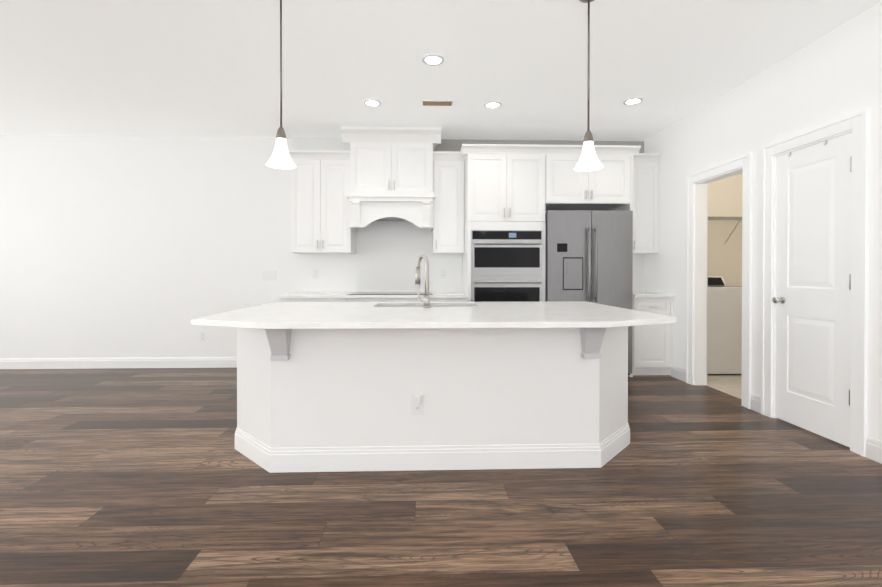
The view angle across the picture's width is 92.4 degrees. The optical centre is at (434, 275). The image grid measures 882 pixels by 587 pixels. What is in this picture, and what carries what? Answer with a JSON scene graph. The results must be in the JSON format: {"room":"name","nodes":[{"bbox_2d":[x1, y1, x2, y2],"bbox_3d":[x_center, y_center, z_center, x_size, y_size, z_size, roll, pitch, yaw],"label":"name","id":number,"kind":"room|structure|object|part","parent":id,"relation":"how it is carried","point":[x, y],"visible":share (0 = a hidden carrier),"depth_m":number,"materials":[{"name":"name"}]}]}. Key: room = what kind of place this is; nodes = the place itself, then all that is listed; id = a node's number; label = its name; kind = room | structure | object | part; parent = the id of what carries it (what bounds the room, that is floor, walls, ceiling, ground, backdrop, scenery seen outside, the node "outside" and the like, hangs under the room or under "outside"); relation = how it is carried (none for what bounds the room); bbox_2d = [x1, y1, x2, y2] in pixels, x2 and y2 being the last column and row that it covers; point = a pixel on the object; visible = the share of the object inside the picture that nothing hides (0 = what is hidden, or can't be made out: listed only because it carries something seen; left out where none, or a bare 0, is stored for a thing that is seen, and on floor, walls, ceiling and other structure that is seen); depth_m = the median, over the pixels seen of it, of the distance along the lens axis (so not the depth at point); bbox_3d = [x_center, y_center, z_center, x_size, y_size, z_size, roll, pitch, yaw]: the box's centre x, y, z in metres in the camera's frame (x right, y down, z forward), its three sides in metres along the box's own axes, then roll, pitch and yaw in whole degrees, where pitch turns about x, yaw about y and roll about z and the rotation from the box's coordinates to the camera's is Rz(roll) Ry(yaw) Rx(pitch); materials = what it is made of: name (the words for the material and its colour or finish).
{"room":"kitchen","nodes":[
{"label":"kitchen","id":0,"kind":"room"},
{"bbox_2d":[0,135,643,357],"bbox_3d":[-2.019,-0.272,5.111,9.420,2.743,0.120,0,0,-2],"label":"wall","id":1,"kind":"structure","parent":0,"point":[128,246],"depth_m":5.01,"materials":[{"name":"paint"}]},
{"bbox_2d":[0,357,236,368],"bbox_3d":[-4.081,1.038,4.986,4.830,0.125,0.014,0,0,-2],"label":"baseboard","id":2,"kind":"structure","parent":1,"relation":"attached to","point":[135,362],"depth_m":4.99,"materials":[{"name":"paint"}]},
{"bbox_2d":[200,332,205,341],"bbox_3d":[-2.757,0.730,5.029,0.072,0.118,0.009,0,0,-2],"label":"outlet","id":3,"kind":"object","parent":1,"relation":"attached to","point":[202,336],"visible":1,"depth_m":5.03,"materials":[{"name":"plastic"}]},
{"bbox_2d":[312,269,318,278],"bbox_3d":[-1.432,-0.015,5.067,0.072,0.118,0.009,0,0,-2],"label":"outlet","id":4,"kind":"object","parent":1,"relation":"attached to","point":[315,273],"visible":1,"depth_m":5.07,"materials":[{"name":"plastic"}]},
{"bbox_2d":[288,150,354,253],"bbox_3d":[-1.315,-0.822,4.882,0.733,1.135,0.373,0,0,-2],"label":"upper cabinet","id":5,"kind":"object","parent":1,"relation":"attached to","point":[320,204],"visible":0.79,"depth_m":4.74,"materials":[{"name":"paint"}]},
{"bbox_2d":[341,126,440,230],"bbox_3d":[-0.485,-1.079,4.847,1.100,1.105,0.493,0,0,-2],"label":"upper cabinet","id":6,"kind":"object","parent":1,"relation":"attached to","point":[391,173],"visible":1,"depth_m":4.68,"materials":[{"name":"paint"}]},
{"bbox_2d":[440,269,445,278],"bbox_3d":[0.102,-0.016,5.117,0.072,0.118,0.009,0,0,-2],"label":"outlet","id":7,"kind":"object","parent":1,"relation":"attached to","point":[442,273],"visible":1,"depth_m":5.12,"materials":[{"name":"plastic"}]},
{"bbox_2d":[432,151,464,253],"bbox_3d":[0.154,-0.822,4.929,0.358,1.135,0.373,0,0,-2],"label":"upper cabinet","id":8,"kind":"object","parent":1,"relation":"attached to","point":[448,206],"visible":0.9,"depth_m":4.79,"materials":[{"name":"paint"}]},
{"bbox_2d":[548,145,631,210],"bbox_3d":[1.639,-1.081,4.853,0.919,0.615,0.617,0,0,-2],"label":"upper cabinet","id":9,"kind":"object","parent":1,"relation":"attached to","point":[608,188],"depth_m":4.55,"materials":[{"name":"paint"}]},
{"bbox_2d":[633,153,660,253],"bbox_3d":[2.405,-0.822,5.002,0.334,1.135,0.373,0,0,-2],"label":"upper cabinet","id":10,"kind":"object","parent":1,"relation":"attached to","point":[646,205],"visible":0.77,"depth_m":4.86,"materials":[{"name":"paint"}]},
{"bbox_2d":[0,368,881,586],"bbox_3d":[-0.899,1.175,1.115,11.400,0.100,8.960,0,0,-2],"label":"floor","id":11,"kind":"structure","parent":0,"point":[131,477],"depth_m":2.05,"materials":[{"name":"brown wood"}]},
{"bbox_2d":[280,300,321,301],"bbox_3d":[-1.438,0.671,4.764,0.409,0.860,0.617,0,0,-2],"label":"base cabinet","id":12,"kind":"object","parent":11,"relation":"on","point":[280,300],"depth_m":4.45,"materials":[{"name":"paint"}]},
{"bbox_2d":[322,300,353,301],"bbox_3d":[-1.117,0.671,4.775,0.470,0.860,0.617,0,0,-2],"label":"base cabinet","id":13,"kind":"object","parent":11,"relation":"on","point":[322,300],"depth_m":4.47,"materials":[{"name":"paint"}]},
{"bbox_2d":[354,300,397,301],"bbox_3d":[-0.714,0.671,4.788,0.580,0.860,0.617,0,0,-2],"label":"base cabinet","id":14,"kind":"object","parent":11,"relation":"on","point":[354,300],"depth_m":4.48,"materials":[{"name":"paint"}]},
{"bbox_2d":[278,292,465,299],"bbox_3d":[-0.658,0.224,4.774,1.990,0.034,0.642,0,0,-2],"label":"countertop","id":15,"kind":"structure","parent":14,"relation":"on","point":[297,295],"depth_m":4.48,"materials":[{"name":"white stone"}]},
{"bbox_2d":[346,292,433,295],"bbox_3d":[-0.483,0.204,4.804,0.910,0.006,0.520,0,0,-2],"label":"cooktop","id":16,"kind":"object","parent":15,"relation":"in","point":[347,293],"depth_m":4.65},
{"bbox_2d":[398,300,441,301],"bbox_3d":[-0.252,0.671,4.803,0.580,0.860,0.617,0,0,-2],"label":"base cabinet","id":17,"kind":"object","parent":11,"relation":"on","point":[398,300],"depth_m":4.49,"materials":[{"name":"paint"}]},
{"bbox_2d":[235,329,629,472],"bbox_3d":[-0.003,0.686,2.939,2.578,0.854,1.245,0,0,-2],"label":"kitchen island","id":18,"kind":"object","parent":11,"relation":"on","point":[327,386],"depth_m":2.43,"materials":[{"name":"paint"}]},
{"bbox_2d":[411,394,423,414],"bbox_3d":[-0.099,0.743,2.411,0.072,0.118,0.033,0,0,-2],"label":"outlet","id":19,"kind":"object","parent":18,"relation":"attached to","point":[417,409],"depth_m":2.42,"materials":[{"name":"plastic"}]},
{"bbox_3d":[-0.099,0.715,2.406,0.028,0.044,0.025,0,0,-2],"label":"electrical outlet with plug on the island","id":20,"kind":"part","parent":19,"relation":"part of","materials":[{"name":"white plastic"}]},
{"bbox_2d":[191,301,676,328],"bbox_3d":[0.000,0.244,2.834,2.630,0.030,1.470,0,0,-2],"label":"island countertop","id":21,"kind":"structure","parent":18,"relation":"on","point":[561,314],"depth_m":2.37,"materials":[{"name":"white stone"}]},
{"bbox_2d":[415,254,430,307],"bbox_3d":[-0.089,0.036,3.070,0.119,0.384,0.220,0,0,-2],"label":"faucet","id":22,"kind":"object","parent":21,"relation":"on","point":[426,299],"visible":1,"depth_m":2.98,"materials":[{"name":"silver metal"}]},
{"bbox_2d":[442,296,467,301],"bbox_3d":[0.126,0.671,4.815,0.421,0.860,0.617,0,0,-2],"label":"base cabinet","id":23,"kind":"object","parent":11,"relation":"on","point":[466,296],"depth_m":4.51,"materials":[{"name":"paint"}]},
{"bbox_2d":[462,144,547,301],"bbox_3d":[0.758,-0.144,4.818,0.839,2.490,0.643,0,0,-2],"label":"tall cabinet","id":24,"kind":"object","parent":11,"relation":"on","point":[513,193],"depth_m":4.51,"materials":[{"name":"paint"}]},
{"bbox_2d":[545,210,632,374],"bbox_3d":[1.642,0.206,4.789,0.907,1.790,0.727,0,0,-2],"label":"refrigerator","id":25,"kind":"object","parent":11,"relation":"on","point":[589,255],"visible":0.54,"depth_m":4.49,"materials":[{"name":"metal"}]},
{"bbox_2d":[633,292,674,374],"bbox_3d":[2.357,0.653,4.870,0.440,0.895,0.650,0,0,-2],"label":"base cabinet","id":26,"kind":"object","parent":11,"relation":"on","point":[652,349],"visible":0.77,"depth_m":4.58,"materials":[{"name":"paint"}]},
{"bbox_2d":[707,276,741,374],"bbox_3d":[3.253,0.558,4.987,0.690,1.085,0.700,0,0,-2],"label":"washer","id":27,"kind":"object","parent":11,"relation":"on","point":[724,328],"visible":0.33,"depth_m":4.63,"materials":[{"name":"metal"}]},
{"bbox_2d":[0,0,881,140],"bbox_3d":[-0.750,-1.668,1.101,11.700,0.100,8.960,0,0,-2],"label":"ceiling","id":28,"kind":"structure","parent":0,"point":[190,68],"depth_m":3.24,"materials":[{"name":"paint"}]},
{"bbox_2d":[266,0,295,168],"bbox_3d":[-0.867,-1.122,2.382,0.160,1.008,0.160,0,0,-2],"label":"pendant light","id":29,"kind":"object","parent":28,"relation":"hanging from","point":[280,158],"visible":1,"depth_m":2.37,"materials":[{"name":"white glass"}]},
{"bbox_2d":[363,99,380,106],"bbox_3d":[-0.593,-1.631,4.008,0.170,0.010,0.170,0,0,-2],"label":"recessed light","id":30,"kind":"object","parent":28,"relation":"in","point":[372,102],"visible":1,"depth_m":4.00,"materials":[{"name":"paint"}]},
{"bbox_2d":[422,54,444,65],"bbox_3d":[-0.012,-1.626,3.196,0.170,0.010,0.170,0,0,-2],"label":"recessed light","id":31,"kind":"object","parent":28,"relation":"in","point":[433,59],"visible":1,"depth_m":3.19,"materials":[{"name":"paint"}]},
{"bbox_2d":[422,100,453,105],"bbox_3d":[0.023,-1.632,4.008,0.300,0.009,0.120,0,0,-2],"label":"ceiling vent","id":32,"kind":"object","parent":28,"relation":"in","point":[437,102],"visible":0.98,"depth_m":3.99,"materials":[{"name":"metal"}]},
{"bbox_2d":[484,101,501,108],"bbox_3d":[0.554,-1.632,4.055,0.170,0.010,0.170,0,0,-2],"label":"recessed light","id":33,"kind":"object","parent":28,"relation":"in","point":[492,104],"visible":1,"depth_m":4.04,"materials":[{"name":"paint"}]},
{"bbox_2d":[574,0,602,170],"bbox_3d":[0.886,-1.122,2.438,0.160,1.008,0.160,0,0,-2],"label":"pendant light","id":34,"kind":"object","parent":28,"relation":"hanging from","point":[588,160],"visible":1,"depth_m":2.43,"materials":[{"name":"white glass"}]},
{"bbox_2d":[623,97,642,104],"bbox_3d":[1.859,-1.631,3.967,0.170,0.010,0.170,0,0,-2],"label":"recessed light","id":35,"kind":"object","parent":28,"relation":"in","point":[633,100],"visible":1,"depth_m":3.96,"materials":[{"name":"paint"}]},
{"bbox_2d":[708,173,742,285],"bbox_3d":[3.613,-0.274,5.443,1.860,2.743,0.100,0,0,-2],"label":"wall","id":36,"kind":"structure","parent":0,"point":[725,200],"depth_m":5.38,"materials":[{"name":"paint"}]},
{"bbox_2d":[708,216,741,243],"bbox_3d":[3.630,-0.553,5.237,1.866,0.309,0.307,0,0,-2],"label":"wire shelf","id":37,"kind":"object","parent":36,"relation":"attached to","point":[725,218],"visible":0.19,"depth_m":5.23,"materials":[{"name":"white metal"}]},
{"bbox_2d":[644,2,881,441],"bbox_3d":[2.764,-0.246,1.074,0.120,2.743,8.260,0,0,-2],"label":"wall","id":38,"kind":"structure","parent":0,"point":[834,74],"depth_m":3.30,"materials":[{"name":"paint"}]},
{"bbox_2d":[671,365,685,381],"bbox_3d":[2.587,1.041,4.472,0.014,0.125,0.272,0,0,-2],"label":"baseboard","id":39,"kind":"structure","parent":38,"relation":"attached to","point":[679,373],"depth_m":4.48,"materials":[{"name":"paint"}]},
{"bbox_2d":[686,153,752,408],"bbox_3d":[2.669,0.046,3.916,0.162,2.122,0.838,0,0,-2],"label":"door frame","id":40,"kind":"structure","parent":38,"relation":"attached to","point":[696,252],"depth_m":4.23,"materials":[{"name":"paint"}]},
{"bbox_2d":[772,133,851,446],"bbox_3d":[2.630,0.093,2.975,0.102,2.015,0.593,0,0,-2],"label":"pantry door","id":41,"kind":"structure","parent":38,"relation":"in","point":[812,299],"depth_m":2.95,"materials":[{"name":"paint"}]},
{"bbox_2d":[761,109,868,456],"bbox_3d":[2.667,0.047,2.983,0.100,2.132,0.791,0,0,-2],"label":"door frame","id":42,"kind":"structure","parent":38,"relation":"attached to","point":[856,124],"depth_m":2.67,"materials":[{"name":"paint"}]},
{"bbox_2d":[865,437,881,463],"bbox_3d":[2.739,1.071,-0.227,0.014,0.125,5.647,0,0,-2],"label":"baseboard","id":43,"kind":"structure","parent":38,"relation":"attached to","point":[873,449],"depth_m":2.55,"materials":[{"name":"paint"}]}
]}

